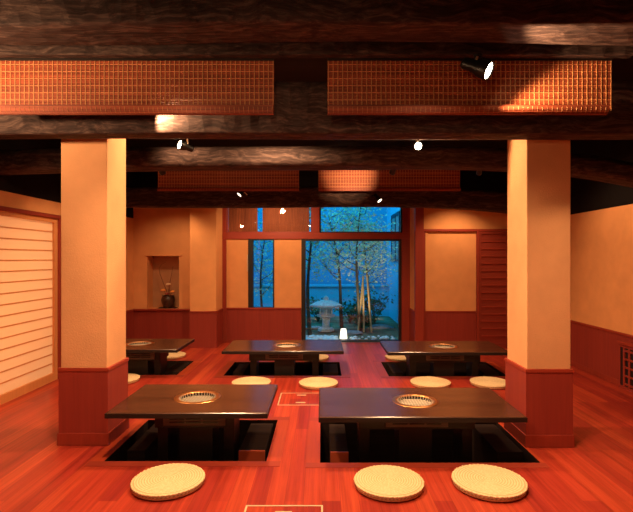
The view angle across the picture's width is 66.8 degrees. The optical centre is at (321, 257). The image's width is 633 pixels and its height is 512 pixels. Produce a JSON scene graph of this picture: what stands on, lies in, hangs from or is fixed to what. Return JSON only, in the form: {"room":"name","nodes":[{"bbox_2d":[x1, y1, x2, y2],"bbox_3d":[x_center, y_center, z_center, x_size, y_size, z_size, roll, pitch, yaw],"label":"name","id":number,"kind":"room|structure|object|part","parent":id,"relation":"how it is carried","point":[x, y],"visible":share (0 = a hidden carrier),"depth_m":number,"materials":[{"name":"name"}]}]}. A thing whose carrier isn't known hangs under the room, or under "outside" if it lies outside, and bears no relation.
{"room":"japanese restaurant","nodes":[
{"label":"japanese restaurant","id":0,"kind":"room"},
{"bbox_2d":[0,139,133,378],"bbox_3d":[-3.328,-0.100,3.400,0.145,3.200,10.000,0,0,0],"label":"wall","id":1,"kind":"structure","parent":0,"point":[30,194],"depth_m":5.76,"materials":[{"name":"paint"}]},
{"bbox_2d":[0,210,57,404],"bbox_3d":[-3.292,0.507,5.112,0.035,1.985,1.665,0,0,0],"label":"door","id":2,"kind":"structure","parent":1,"relation":"in","point":[28,243],"depth_m":5.36,"materials":[{"name":"white paper"}]},
{"bbox_3d":[-3.328,-0.507,5.115,0.145,0.045,1.830,0,0,0],"label":"head rail","id":3,"kind":"part","parent":1,"relation":"part of","materials":[{"name":"red wood"}]},
{"bbox_3d":[-3.330,0.485,5.987,0.140,2.030,0.085,0,0,0],"label":"post","id":4,"kind":"part","parent":1,"relation":"part of","materials":[{"name":"red wood"}]},
{"bbox_2d":[0,58,273,114],"bbox_3d":[-1.309,-1.212,3.376,1.937,0.409,0.072,0,0,0],"label":"lattice panel","id":5,"kind":"object","parent":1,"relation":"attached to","point":[10,108],"visible":1,"depth_m":3.40,"materials":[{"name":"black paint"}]},
{"bbox_3d":[-1.309,-1.406,3.400,1.937,0.022,0.024,0,0,0],"label":"head rail","id":6,"kind":"part","parent":5,"relation":"part of","materials":[{"name":"black paint"}]},
{"bbox_2d":[157,170,298,190],"bbox_3d":[-1.325,-1.121,6.787,1.998,0.351,0.050,0,0,0],"label":"lattice panel","id":7,"kind":"object","parent":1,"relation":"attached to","point":[163,187],"visible":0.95,"depth_m":6.80,"materials":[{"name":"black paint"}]},
{"bbox_2d":[0,0,632,45],"bbox_3d":[0.110,-1.537,3.022,6.780,0.289,0.324,0,0,0],"label":"beam","id":8,"kind":"structure","parent":1,"relation":"attached to","point":[22,22],"depth_m":2.88,"materials":[{"name":"brown wood"}]},
{"bbox_2d":[0,81,632,139],"bbox_3d":[0.110,-1.128,3.686,6.780,0.400,0.212,0,0,0],"label":"beam","id":9,"kind":"structure","parent":1,"relation":"attached to","point":[300,108],"depth_m":3.59,"materials":[{"name":"brown wood"}]},
{"bbox_2d":[0,42,632,57],"bbox_3d":[-0.560,-1.455,3.352,5.440,0.101,0.069,0,0,0],"label":"beam","id":10,"kind":"structure","parent":1,"relation":"attached to","point":[265,49],"depth_m":3.32,"materials":[{"name":"brown wood"}]},
{"bbox_2d":[460,53,494,79],"bbox_3d":[1.060,-1.294,3.256,0.221,0.204,0.139,0,0,45],"label":"spotlight","id":11,"kind":"object","parent":10,"relation":"attached to","point":[483,69],"visible":1,"depth_m":3.22,"materials":[{"name":"black metal"}]},
{"bbox_3d":[1.073,-1.388,3.300,0.060,0.015,0.060,0,0,0],"label":"mount plate","id":12,"kind":"part","parent":11,"relation":"part of","materials":[{"name":"black metal"}]},
{"bbox_2d":[126,186,506,213],"bbox_3d":[0.110,-0.812,7.221,6.780,0.511,0.222,0,0,0],"label":"beam","id":13,"kind":"structure","parent":1,"relation":"attached to","point":[136,197],"depth_m":7.12,"materials":[{"name":"brown wood"}]},
{"bbox_2d":[237,191,249,196],"bbox_3d":[-1.157,-0.959,7.053,0.091,0.142,0.217,0,0,44],"label":"spotlight","id":14,"kind":"object","parent":13,"relation":"attached to","point":[239,193],"visible":0.77,"depth_m":7.00,"materials":[{"name":"black metal"}]},
{"bbox_2d":[371,193,382,202],"bbox_3d":[0.795,-0.877,7.043,0.200,0.151,0.090,0,0,41],"label":"spotlight","id":15,"kind":"object","parent":13,"relation":"attached to","point":[379,199],"visible":1,"depth_m":7.00,"materials":[{"name":"black metal"}]},
{"bbox_2d":[318,170,460,190],"bbox_3d":[0.953,-1.121,6.787,2.005,0.351,0.050,0,0,0],"label":"lattice panel","id":16,"kind":"object","parent":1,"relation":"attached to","point":[321,176],"visible":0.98,"depth_m":6.80,"materials":[{"name":"brown wood"}]},
{"bbox_2d":[327,58,612,114],"bbox_3d":[1.045,-1.212,3.376,2.012,0.409,0.072,0,0,0],"label":"lattice panel","id":17,"kind":"object","parent":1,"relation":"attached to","point":[342,94],"visible":0.99,"depth_m":3.40,"materials":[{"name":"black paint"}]},
{"bbox_3d":[1.045,-1.406,3.400,2.012,0.022,0.024,0,0,0],"label":"head rail","id":18,"kind":"part","parent":17,"relation":"part of","materials":[{"name":"black paint"}]},
{"bbox_2d":[133,171,222,338],"bbox_3d":[-2.523,-0.100,8.479,1.513,3.200,0.382,0,0,0],"label":"wall","id":19,"kind":"structure","parent":0,"point":[160,235],"depth_m":8.35,"materials":[{"name":"paint"}]},
{"bbox_3d":[-2.734,0.894,8.319,1.068,0.026,0.062,0,0,0],"label":"cap rail","id":20,"kind":"part","parent":19,"relation":"part of","materials":[{"name":"red wood"}]},
{"bbox_2d":[176,139,193,151],"bbox_3d":[-1.207,-1.037,4.252,0.084,0.180,0.148,0,0,41],"label":"spotlight","id":21,"kind":"object","parent":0,"point":[181,145],"visible":0.8,"depth_m":4.22,"materials":[{"name":"black metal"}]},
{"bbox_2d":[189,173,222,347],"bbox_3d":[-1.975,-0.100,8.318,0.460,3.200,0.684,0,0,0],"label":"wall column","id":22,"kind":"structure","parent":0,"point":[206,310],"depth_m":8.00,"materials":[{"name":"paint"}]},
{"bbox_3d":[-1.980,0.895,7.988,0.450,0.024,0.024,0,0,0],"label":"cap rail","id":23,"kind":"part","parent":22,"relation":"part of","materials":[{"name":"red wood"}]},
{"bbox_2d":[222,170,409,342],"bbox_3d":[-0.103,-0.100,8.592,3.327,3.200,0.175,0,0,0],"label":"wall","id":24,"kind":"structure","parent":0,"point":[283,322],"depth_m":8.53,"materials":[{"name":"paint"}]},
{"bbox_3d":[-1.733,0.240,8.595,0.068,2.520,0.170,0,0,0],"label":"post","id":25,"kind":"part","parent":24,"relation":"part of","materials":[{"name":"red wood"}]},
{"bbox_2d":[247,239,274,308],"bbox_3d":[-1.085,0.286,8.565,0.493,1.248,0.110,0,0,0],"label":"window","id":26,"kind":"structure","parent":24,"relation":"in","point":[250,257],"depth_m":8.52,"materials":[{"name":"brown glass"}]},
{"bbox_3d":[-1.069,0.894,8.526,1.396,0.026,0.028,0,0,0],"label":"cap rail","id":27,"kind":"part","parent":24,"relation":"part of","materials":[{"name":"red wood"}]},
{"bbox_3d":[-1.069,1.468,8.531,1.396,0.065,0.018,0,0,0],"label":"baseboard","id":28,"kind":"part","parent":24,"relation":"part of","materials":[{"name":"red wood"}]},
{"bbox_2d":[227,208,311,232],"bbox_3d":[-0.939,-0.735,8.590,1.521,0.570,0.080,0,0,0],"label":"window","id":29,"kind":"structure","parent":24,"relation":"in","point":[239,220],"depth_m":8.60,"materials":[{"name":"red wood"}]},
{"bbox_3d":[-0.111,-0.735,8.598,0.133,0.570,0.165,0,0,0],"label":"post","id":30,"kind":"part","parent":24,"relation":"part of","materials":[{"name":"red wood"}]},
{"bbox_2d":[301,239,401,341],"bbox_3d":[0.523,0.575,8.570,1.779,1.826,0.100,0,0,0],"label":"window","id":31,"kind":"structure","parent":24,"relation":"in","point":[303,241],"depth_m":8.52,"materials":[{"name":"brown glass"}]},
{"bbox_2d":[320,207,401,232],"bbox_3d":[0.694,-0.735,8.590,1.477,0.570,0.080,0,0,0],"label":"window","id":32,"kind":"structure","parent":24,"relation":"in","point":[320,207],"depth_m":8.55,"materials":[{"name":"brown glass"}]},
{"bbox_3d":[1.496,-0.735,8.598,0.128,0.570,0.165,0,0,0],"label":"post","id":33,"kind":"part","parent":24,"relation":"part of","materials":[{"name":"red wood"}]},
{"bbox_3d":[1.486,0.581,8.595,0.147,1.838,0.170,0,0,0],"label":"post","id":34,"kind":"part","parent":24,"relation":"part of","materials":[{"name":"red wood"}]},
{"bbox_2d":[0,342,632,511],"bbox_3d":[0.110,1.500,3.480,6.780,0.001,10.160,0,0,0],"label":"floor","id":35,"kind":"structure","parent":0,"point":[37,474],"depth_m":3.39,"materials":[{"name":"red wood"}]},
{"bbox_2d":[57,139,128,445],"bbox_3d":[-1.909,0.050,4.037,0.411,2.900,0.415,0,0,0],"label":"pillar","id":36,"kind":"structure","parent":35,"relation":"on","point":[93,371],"depth_m":3.85,"materials":[{"name":"paint"}]},
{"bbox_3d":[-1.909,0.893,4.037,0.407,0.028,0.411,0,0,0],"label":"cap rail","id":37,"kind":"part","parent":36,"relation":"part of","materials":[{"name":"red wood"}]},
{"bbox_3d":[-1.909,1.450,4.037,0.411,0.099,0.415,0,0,0],"label":"baseboard","id":38,"kind":"part","parent":36,"relation":"part of","materials":[{"name":"red wood"}]},
{"bbox_2d":[128,373,139,383],"bbox_3d":[-2.457,1.474,5.840,0.464,0.044,0.464,0,0,-11],"label":"cushion","id":39,"kind":"object","parent":35,"relation":"on","point":[132,378],"visible":0.24,"depth_m":5.83,"materials":[{"name":"fabric"}]},
{"bbox_2d":[130,463,204,500],"bbox_3d":[-1.017,1.474,3.180,0.478,0.044,0.478,0,0,0],"label":"cushion","id":40,"kind":"object","parent":35,"relation":"on","point":[170,481],"visible":1,"depth_m":3.12,"materials":[{"name":"wicker"}]},
{"bbox_2d":[140,359,202,376],"bbox_3d":[-2.460,1.719,6.575,1.410,0.442,1.018,0,0,0],"label":"floor","id":41,"kind":"structure","parent":35,"relation":"in","point":[175,367],"depth_m":6.62,"materials":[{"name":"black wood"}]},
{"bbox_2d":[126,339,193,374],"bbox_3d":[-2.384,1.521,6.330,1.188,0.794,0.806,0,0,0],"label":"table","id":42,"kind":"object","parent":41,"relation":"on","point":[142,354],"visible":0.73,"depth_m":6.21,"materials":[{"name":"black paint"}]},
{"bbox_3d":[-2.384,1.241,6.155,0.480,0.118,0.014,0,0,0],"label":"vent panel","id":43,"kind":"part","parent":42,"relation":"part of","materials":[{"name":"brown wood"}]},
{"bbox_3d":[-2.124,1.619,6.330,0.080,0.598,0.260,0,0,0],"label":"leg","id":44,"kind":"part","parent":42,"relation":"part of","materials":[{"name":"black paint"}]},
{"bbox_2d":[167,351,185,359],"bbox_3d":[-2.300,1.474,7.270,0.464,0.044,0.464,0,0,39],"label":"cushion","id":45,"kind":"object","parent":35,"relation":"on","point":[179,354],"visible":0.47,"depth_m":7.16,"materials":[{"name":"fabric"}]},
{"bbox_2d":[85,417,289,465],"bbox_3d":[-1.008,1.719,3.989,1.407,0.442,1.070,0,0,0],"label":"floor","id":46,"kind":"structure","parent":35,"relation":"in","point":[262,441],"depth_m":3.89,"materials":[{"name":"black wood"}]},
{"bbox_2d":[104,384,277,460],"bbox_3d":[-0.991,1.521,3.900,1.188,0.794,0.806,0,0,0],"label":"table","id":47,"kind":"object","parent":46,"relation":"on","point":[199,411],"visible":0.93,"depth_m":3.78,"materials":[{"name":"brown wood"}]},
{"bbox_3d":[-1.251,1.619,3.900,0.080,0.598,0.260,0,0,0],"label":"leg","id":48,"kind":"part","parent":47,"relation":"part of","materials":[{"name":"black paint"}]},
{"bbox_3d":[-0.991,1.241,3.725,0.480,0.118,0.014,0,0,0],"label":"vent panel","id":49,"kind":"part","parent":47,"relation":"part of","materials":[{"name":"brown wood"}]},
{"bbox_3d":[-0.731,1.619,3.900,0.080,0.598,0.260,0,0,0],"label":"leg","id":50,"kind":"part","parent":47,"relation":"part of","materials":[{"name":"black paint"}]},
{"bbox_2d":[232,376,270,383],"bbox_3d":[-0.835,1.474,5.680,0.464,0.044,0.464,0,0,-30],"label":"cushion","id":51,"kind":"object","parent":35,"relation":"on","point":[244,380],"visible":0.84,"depth_m":5.69,"materials":[{"name":"fabric"}]},
{"bbox_2d":[214,361,349,376],"bbox_3d":[-0.502,1.719,6.510,1.715,0.442,0.968,0,0,0],"label":"floor","id":52,"kind":"structure","parent":35,"relation":"in","point":[231,368],"depth_m":6.80,"materials":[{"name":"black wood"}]},
{"bbox_2d":[222,340,343,375],"bbox_3d":[-0.486,1.531,6.332,1.511,0.774,0.796,0,0,0],"label":"table","id":53,"kind":"object","parent":52,"relation":"on","point":[284,354],"visible":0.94,"depth_m":6.20,"materials":[{"name":"black paint"}]},
{"bbox_3d":[-0.886,1.619,6.332,0.080,0.598,0.260,0,0,0],"label":"leg","id":54,"kind":"part","parent":53,"relation":"part of","materials":[{"name":"black paint"}]},
{"bbox_3d":[-0.486,1.251,6.157,0.480,0.098,0.014,0,0,0],"label":"vent panel","id":55,"kind":"part","parent":53,"relation":"part of","materials":[{"name":"brown wood"}]},
{"bbox_3d":[-0.086,1.619,6.332,0.080,0.598,0.260,0,0,0],"label":"leg","id":56,"kind":"part","parent":53,"relation":"part of","materials":[{"name":"black paint"}]},
{"bbox_2d":[244,505,322,511],"bbox_3d":[-0.227,1.498,2.683,0.466,0.005,0.446,0,0,0],"label":"floor hatch","id":57,"kind":"object","parent":35,"relation":"on","point":[249,508],"visible":1,"depth_m":2.87,"materials":[{"name":"wood"}]},
{"bbox_2d":[277,393,318,404],"bbox_3d":[-0.223,1.498,5.105,0.465,0.005,0.440,0,0,0],"label":"floor hatch","id":58,"kind":"object","parent":35,"relation":"on","point":[285,398],"visible":0.91,"depth_m":5.08,"materials":[{"name":"wood"}]},
{"bbox_2d":[305,354,328,361],"bbox_3d":[-0.130,1.474,7.120,0.464,0.044,0.464,0,0,-1],"label":"cushion","id":59,"kind":"object","parent":35,"relation":"on","point":[322,357],"visible":0.27,"depth_m":7.01,"materials":[{"name":"fabric"}]},
{"bbox_2d":[299,377,337,389],"bbox_3d":[-0.042,1.474,5.660,0.464,0.044,0.464,0,0,20],"label":"cushion","id":60,"kind":"object","parent":35,"relation":"on","point":[313,383],"visible":0.99,"depth_m":5.60,"materials":[{"name":"fabric"}]},
{"bbox_2d":[354,465,424,501],"bbox_3d":[0.439,1.474,3.157,0.464,0.044,0.464,0,0,-40],"label":"cushion","id":61,"kind":"object","parent":35,"relation":"on","point":[387,483],"visible":1,"depth_m":3.10,"materials":[{"name":"wicker"}]},
{"bbox_2d":[385,355,405,361],"bbox_3d":[1.170,1.474,7.140,0.464,0.044,0.464,0,0,-41],"label":"cushion","id":62,"kind":"object","parent":35,"relation":"on","point":[400,358],"visible":0.5,"depth_m":7.01,"materials":[{"name":"fabric"}]},
{"bbox_2d":[305,418,549,467],"bbox_3d":[0.755,1.719,3.966,1.750,0.442,1.076,0,0,0],"label":"floor","id":63,"kind":"structure","parent":35,"relation":"in","point":[329,445],"depth_m":4.12,"materials":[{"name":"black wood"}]},
{"bbox_2d":[319,388,527,462],"bbox_3d":[0.731,1.531,3.869,1.511,0.774,0.796,0,0,0],"label":"table","id":64,"kind":"object","parent":63,"relation":"on","point":[412,413],"visible":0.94,"depth_m":3.74,"materials":[{"name":"brown wood"}]},
{"bbox_3d":[0.331,1.619,3.869,0.080,0.598,0.260,0,0,0],"label":"leg","id":65,"kind":"part","parent":64,"relation":"part of","materials":[{"name":"black paint"}]},
{"bbox_3d":[0.731,1.251,3.693,0.480,0.098,0.014,0,0,0],"label":"vent panel","id":66,"kind":"part","parent":64,"relation":"part of","materials":[{"name":"brown wood"}]},
{"bbox_3d":[1.131,1.619,3.869,0.080,0.598,0.260,0,0,0],"label":"leg","id":67,"kind":"part","parent":64,"relation":"part of","materials":[{"name":"black paint"}]},
{"bbox_2d":[410,376,450,387],"bbox_3d":[1.283,1.474,5.680,0.473,0.044,0.473,0,0,-21],"label":"cushion","id":68,"kind":"object","parent":35,"relation":"on","point":[425,381],"visible":0.99,"depth_m":5.61,"materials":[{"name":"fabric"}]},
{"bbox_2d":[373,361,504,377],"bbox_3d":[1.604,1.719,6.500,1.722,0.442,1.008,0,0,0],"label":"floor","id":69,"kind":"structure","parent":35,"relation":"in","point":[386,369],"depth_m":6.70,"materials":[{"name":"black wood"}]},
{"bbox_2d":[380,341,506,375],"bbox_3d":[1.560,1.531,6.260,1.511,0.774,0.796,0,0,0],"label":"table","id":70,"kind":"object","parent":69,"relation":"on","point":[441,355],"visible":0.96,"depth_m":6.13,"materials":[{"name":"black paint"}]},
{"bbox_3d":[1.161,1.619,6.260,0.080,0.598,0.260,0,0,0],"label":"leg","id":71,"kind":"part","parent":70,"relation":"part of","materials":[{"name":"black paint"}]},
{"bbox_3d":[1.560,1.251,6.085,0.480,0.098,0.014,0,0,0],"label":"vent panel","id":72,"kind":"part","parent":70,"relation":"part of","materials":[{"name":"brown wood"}]},
{"bbox_3d":[1.960,1.619,6.260,0.080,0.598,0.260,0,0,0],"label":"leg","id":73,"kind":"part","parent":70,"relation":"part of","materials":[{"name":"black paint"}]},
{"bbox_2d":[470,376,504,388],"bbox_3d":[1.988,1.474,5.680,0.464,0.044,0.464,0,0,29],"label":"cushion","id":74,"kind":"object","parent":35,"relation":"on","point":[484,381],"visible":0.92,"depth_m":5.61,"materials":[{"name":"fabric"}]},
{"bbox_2d":[451,464,527,501],"bbox_3d":[1.100,1.474,3.165,0.480,0.044,0.480,0,0,10],"label":"cushion","id":75,"kind":"object","parent":35,"relation":"on","point":[486,482],"visible":1,"depth_m":3.11,"materials":[{"name":"wicker"}]},
{"bbox_2d":[504,140,574,447],"bbox_3d":[1.800,0.050,4.013,0.389,2.900,0.445,0,0,0],"label":"pillar","id":76,"kind":"structure","parent":35,"relation":"on","point":[538,372],"depth_m":3.81,"materials":[{"name":"paint"}]},
{"bbox_3d":[1.800,0.893,4.013,0.385,0.028,0.441,0,0,0],"label":"cap rail","id":77,"kind":"part","parent":76,"relation":"part of","materials":[{"name":"red wood"}]},
{"bbox_3d":[1.800,1.450,4.013,0.389,0.099,0.445,0,0,0],"label":"baseboard","id":78,"kind":"part","parent":76,"relation":"part of","materials":[{"name":"red wood"}]},
{"bbox_2d":[617,340,632,391],"bbox_3d":[3.475,1.230,5.145,0.050,0.540,0.930,0,0,0],"label":"grille","id":79,"kind":"object","parent":35,"relation":"on","point":[625,348],"visible":1,"depth_m":5.47,"materials":[{"name":"red wood"}]},
{"bbox_3d":[3.480,1.250,5.145,0.016,0.440,0.870,0,0,0],"label":"panel","id":80,"kind":"part","parent":79,"relation":"part of","materials":[{"name":"red wood"}]},
{"bbox_2d":[1,56,632,147],"bbox_3d":[0.110,-1.750,3.550,7.380,0.100,10.700,0,0,0],"label":"ceiling","id":81,"kind":"structure","parent":0,"point":[285,69],"depth_m":4.60,"materials":[{"name":"brown wood"}]},
{"bbox_2d":[413,140,422,149],"bbox_3d":[0.846,-1.026,4.255,0.077,0.162,0.131,0,0,0],"label":"spotlight","id":82,"kind":"object","parent":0,"point":[417,145],"visible":0.79,"depth_m":4.21,"materials":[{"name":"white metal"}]},
{"bbox_2d":[409,170,506,340],"bbox_3d":[2.520,-0.100,8.320,1.960,3.200,0.720,0,0,0],"label":"wall","id":83,"kind":"structure","parent":0,"point":[444,243],"depth_m":8.05,"materials":[{"name":"paint"}]},
{"bbox_3d":[1.619,0.275,8.005,0.142,2.450,0.090,0,0,0],"label":"post","id":84,"kind":"part","parent":83,"relation":"part of","materials":[{"name":"red wood"}]},
{"bbox_3d":[2.138,0.897,8.040,0.895,0.020,0.020,0,0,0],"label":"cap rail","id":85,"kind":"part","parent":83,"relation":"part of","materials":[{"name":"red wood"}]},
{"bbox_3d":[2.595,-0.465,8.025,1.810,0.040,0.050,0,0,0],"label":"head rail","id":86,"kind":"part","parent":83,"relation":"part of","materials":[{"name":"red wood"}]},
{"bbox_2d":[480,232,506,347],"bbox_3d":[3.065,0.530,8.015,0.870,1.940,0.030,0,0,0],"label":"door","id":87,"kind":"structure","parent":83,"relation":"in","point":[493,245],"depth_m":8.02,"materials":[{"name":"red wood"}]},
{"bbox_2d":[570,140,632,385],"bbox_3d":[3.548,-0.100,3.300,0.144,3.200,9.800,0,0,0],"label":"wall","id":88,"kind":"structure","parent":0,"point":[601,213],"depth_m":6.03,"materials":[{"name":"paint"}]},
{"bbox_2d":[0,146,632,187],"bbox_3d":[0.120,-0.863,4.785,6.760,0.488,0.291,0,0,0],"label":"beam","id":89,"kind":"structure","parent":88,"relation":"attached to","point":[263,158],"depth_m":4.66,"materials":[{"name":"brown wood"}]},
{"bbox_2d":[389,170,395,174],"bbox_3d":[0.739,-0.987,5.004,0.080,0.240,0.128,0,0,0],"label":"spotlight","id":90,"kind":"object","parent":89,"relation":"attached to","point":[392,172],"visible":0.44,"depth_m":5.01,"materials":[{"name":"black metal"}]},
{"bbox_3d":[3.491,1.468,3.195,0.018,0.065,9.590,0,0,0],"label":"baseboard","id":91,"kind":"part","parent":88,"relation":"part of","materials":[{"name":"red wood"}]},
{"bbox_3d":[3.488,0.882,3.195,0.024,0.026,9.590,0,0,0],"label":"cap rail","id":92,"kind":"part","parent":88,"relation":"part of","materials":[{"name":"red wood"}]},
{"label":"outside","id":93,"kind":"structure","parent":0,"visible":0},
{"bbox_2d":[306,316,397,338],"bbox_3d":[-0.910,1.538,10.940,5.380,0.046,4.520,0,0,0],"label":"ground","id":94,"kind":"structure","parent":93,"point":[334,321],"depth_m":10.43,"materials":[{"name":"soil"}]},
{"bbox_2d":[254,211,272,306],"bbox_3d":[-1.233,0.143,10.314,1.843,2.817,1.498,0,0,0],"label":"tree","id":95,"kind":"object","parent":94,"relation":"on","point":[262,250],"visible":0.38,"depth_m":10.21,"materials":[{"name":"green plant"}]},
{"bbox_2d":[265,207,333,334],"bbox_3d":[-0.439,-0.057,9.866,1.487,3.224,1.362,0,0,0],"label":"tree","id":96,"kind":"object","parent":94,"relation":"on","point":[309,330],"visible":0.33,"depth_m":9.73,"materials":[{"name":"green plant"}]},
{"bbox_2d":[306,326,320,329],"bbox_3d":[-0.216,1.521,10.425,0.434,0.090,0.301,0,0,0],"label":"stepping stone","id":97,"kind":"object","parent":94,"relation":"on","point":[312,327],"visible":0.44,"depth_m":10.33,"materials":[{"name":"grey stone"}]},
{"bbox_2d":[309,296,330,321],"bbox_3d":[-0.116,1.234,11.557,0.875,0.622,0.840,0,0,45],"label":"shrub","id":98,"kind":"object","parent":94,"relation":"on","point":[315,311],"visible":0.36,"depth_m":11.56,"materials":[{"name":"green plant"}]},
{"bbox_3d":[-0.115,1.273,11.548,0.485,0.544,0.488,0,0,43],"label":"stem","id":99,"kind":"part","parent":98,"relation":"part of","materials":[{"name":"green plant"}]},
{"bbox_2d":[254,285,388,316],"bbox_3d":[-0.910,1.157,12.820,5.380,0.885,0.220,0,0,0],"label":"wall","id":100,"kind":"structure","parent":94,"relation":"on","point":[319,291],"depth_m":12.75,"materials":[{"name":"paint"}]},
{"bbox_2d":[310,296,341,331],"bbox_3d":[0.083,1.150,10.000,0.660,0.740,0.572,0,0,0],"label":"stone lantern","id":101,"kind":"object","parent":94,"relation":"on","point":[325,304],"visible":1,"depth_m":9.90,"materials":[{"name":"grey stone"}]},
{"bbox_3d":[0.083,1.345,10.000,0.170,0.190,0.170,0,0,0],"label":"post","id":102,"kind":"part","parent":101,"relation":"part of","materials":[{"name":"grey stone"}]},
{"bbox_2d":[306,207,380,328],"bbox_3d":[0.350,0.074,10.491,2.077,2.960,1.718,0,0,-24],"label":"tree","id":103,"kind":"object","parent":94,"relation":"on","point":[338,214],"visible":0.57,"depth_m":10.32,"materials":[{"name":"green plant"}]},
{"bbox_2d":[339,328,347,338],"bbox_3d":[0.401,1.420,8.950,0.150,0.200,0.150,0,0,0],"label":"lamp","id":104,"kind":"object","parent":94,"relation":"on","point":[343,333],"visible":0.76,"depth_m":8.90,"materials":[{"name":"white glass"}]},
{"bbox_2d":[333,299,365,322],"bbox_3d":[0.631,1.230,11.326,0.909,0.629,0.859,0,0,36],"label":"shrub","id":105,"kind":"object","parent":94,"relation":"on","point":[346,311],"visible":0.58,"depth_m":11.26,"materials":[{"name":"green plant"}]},
{"bbox_2d":[306,335,394,338],"bbox_3d":[0.485,1.508,9.008,1.771,0.075,0.564,0,0,0],"label":"cobbles","id":106,"kind":"object","parent":94,"relation":"on","point":[307,336],"visible":0.55,"depth_m":9.02,"materials":[{"name":"white stone"}]},
{"bbox_2d":[307,207,397,331],"bbox_3d":[0.592,-0.073,10.086,2.216,3.253,1.678,0,0,0],"label":"tree","id":107,"kind":"object","parent":94,"relation":"on","point":[358,221],"visible":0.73,"depth_m":10.05,"materials":[{"name":"green plant"}]},
{"bbox_2d":[346,330,362,334],"bbox_3d":[0.597,1.516,9.722,0.469,0.109,0.330,0,0,0],"label":"stepping stone","id":108,"kind":"object","parent":94,"relation":"on","point":[349,332],"visible":0.65,"depth_m":9.63,"materials":[{"name":"grey stone"}]},
{"bbox_2d":[357,276,363,330],"bbox_3d":[0.815,0.963,10.125,0.046,1.166,0.414,0,0,21],"label":"bamboo stake","id":109,"kind":"object","parent":94,"relation":"on","point":[361,294],"visible":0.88,"depth_m":10.14,"materials":[{"name":"beige wood"}]},
{"bbox_2d":[346,309,375,329],"bbox_3d":[0.839,1.317,10.307,0.625,0.456,0.550,0,0,0],"label":"shrub","id":110,"kind":"object","parent":94,"relation":"on","point":[355,319],"visible":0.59,"depth_m":10.23,"materials":[{"name":"green plant"}]},
{"bbox_2d":[325,209,397,326],"bbox_3d":[0.879,0.149,10.656,1.642,2.807,1.929,0,0,0],"label":"tree","id":111,"kind":"object","parent":94,"relation":"on","point":[371,257],"visible":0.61,"depth_m":10.59,"materials":[{"name":"green plant"}]},
{"bbox_2d":[362,283,364,331],"bbox_3d":[0.875,1.028,10.125,0.049,1.039,0.390,0,0,2],"label":"bamboo stake","id":112,"kind":"object","parent":94,"relation":"on","point":[363,306],"visible":1,"depth_m":10.09,"materials":[{"name":"beige wood"}]},
{"bbox_2d":[366,275,371,331],"bbox_3d":[0.996,0.952,10.125,0.048,1.187,0.395,0,0,-10],"label":"bamboo stake","id":113,"kind":"object","parent":94,"relation":"on","point":[368,293],"visible":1,"depth_m":10.11,"materials":[{"name":"beige wood"}]},
{"bbox_2d":[348,286,395,323],"bbox_3d":[1.131,1.099,11.189,1.047,0.892,1.071,0,0,42],"label":"shrub","id":114,"kind":"object","parent":94,"relation":"on","point":[373,301],"visible":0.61,"depth_m":11.10,"materials":[{"name":"green plant"}]},
{"bbox_3d":[1.236,1.195,11.142,0.563,0.699,0.569,0,0,39],"label":"stem","id":115,"kind":"part","parent":114,"relation":"part of","materials":[{"name":"green plant"}]},
{"bbox_2d":[369,324,393,328],"bbox_3d":[1.285,1.524,10.578,0.538,0.127,0.413,0,0,-25],"label":"stepping stone","id":116,"kind":"object","parent":94,"relation":"on","point":[376,326],"visible":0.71,"depth_m":10.47,"materials":[{"name":"grey stone"}]},
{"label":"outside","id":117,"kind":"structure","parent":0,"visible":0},
{"bbox_2d":[254,207,386,284],"bbox_3d":[-0.835,-0.750,13.275,5.530,4.700,0.150,0,0,0],"label":"sky","id":118,"kind":"structure","parent":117,"point":[332,281],"depth_m":13.20,"materials":[{"name":"blue"}]},
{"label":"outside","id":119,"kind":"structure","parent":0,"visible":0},
{"bbox_2d":[387,207,399,322],"bbox_3d":[1.855,-0.750,10.940,0.150,4.700,4.520,0,0,0],"label":"wall","id":120,"kind":"structure","parent":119,"point":[393,308],"depth_m":12.12,"materials":[{"name":"paint"}]},
{"bbox_2d":[390,211,399,260],"bbox_3d":[1.770,-0.500,11.600,0.040,1.160,1.400,0,0,0],"label":"window","id":121,"kind":"structure","parent":120,"relation":"in","point":[395,218],"depth_m":11.55,"materials":[{"name":"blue glass"}]},
{"bbox_3d":[1.780,-0.485,11.600,0.011,1.030,1.140,0,0,0],"label":"pane","id":122,"kind":"part","parent":121,"relation":"part of","materials":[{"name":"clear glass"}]},
{"bbox_3d":[-2.721,0.879,8.490,0.300,0.012,0.150,0,0,0],"label":"display board","id":123,"kind":"object","parent":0,"visible":0},
{"bbox_2d":[161,295,174,307],"bbox_3d":[-2.721,0.765,8.490,0.236,0.215,0.236,0,0,0],"label":"vase","id":124,"kind":"object","parent":123,"relation":"on","point":[168,301],"visible":0.97,"depth_m":8.41,"materials":[{"name":"brown ceramic"}]}
]}

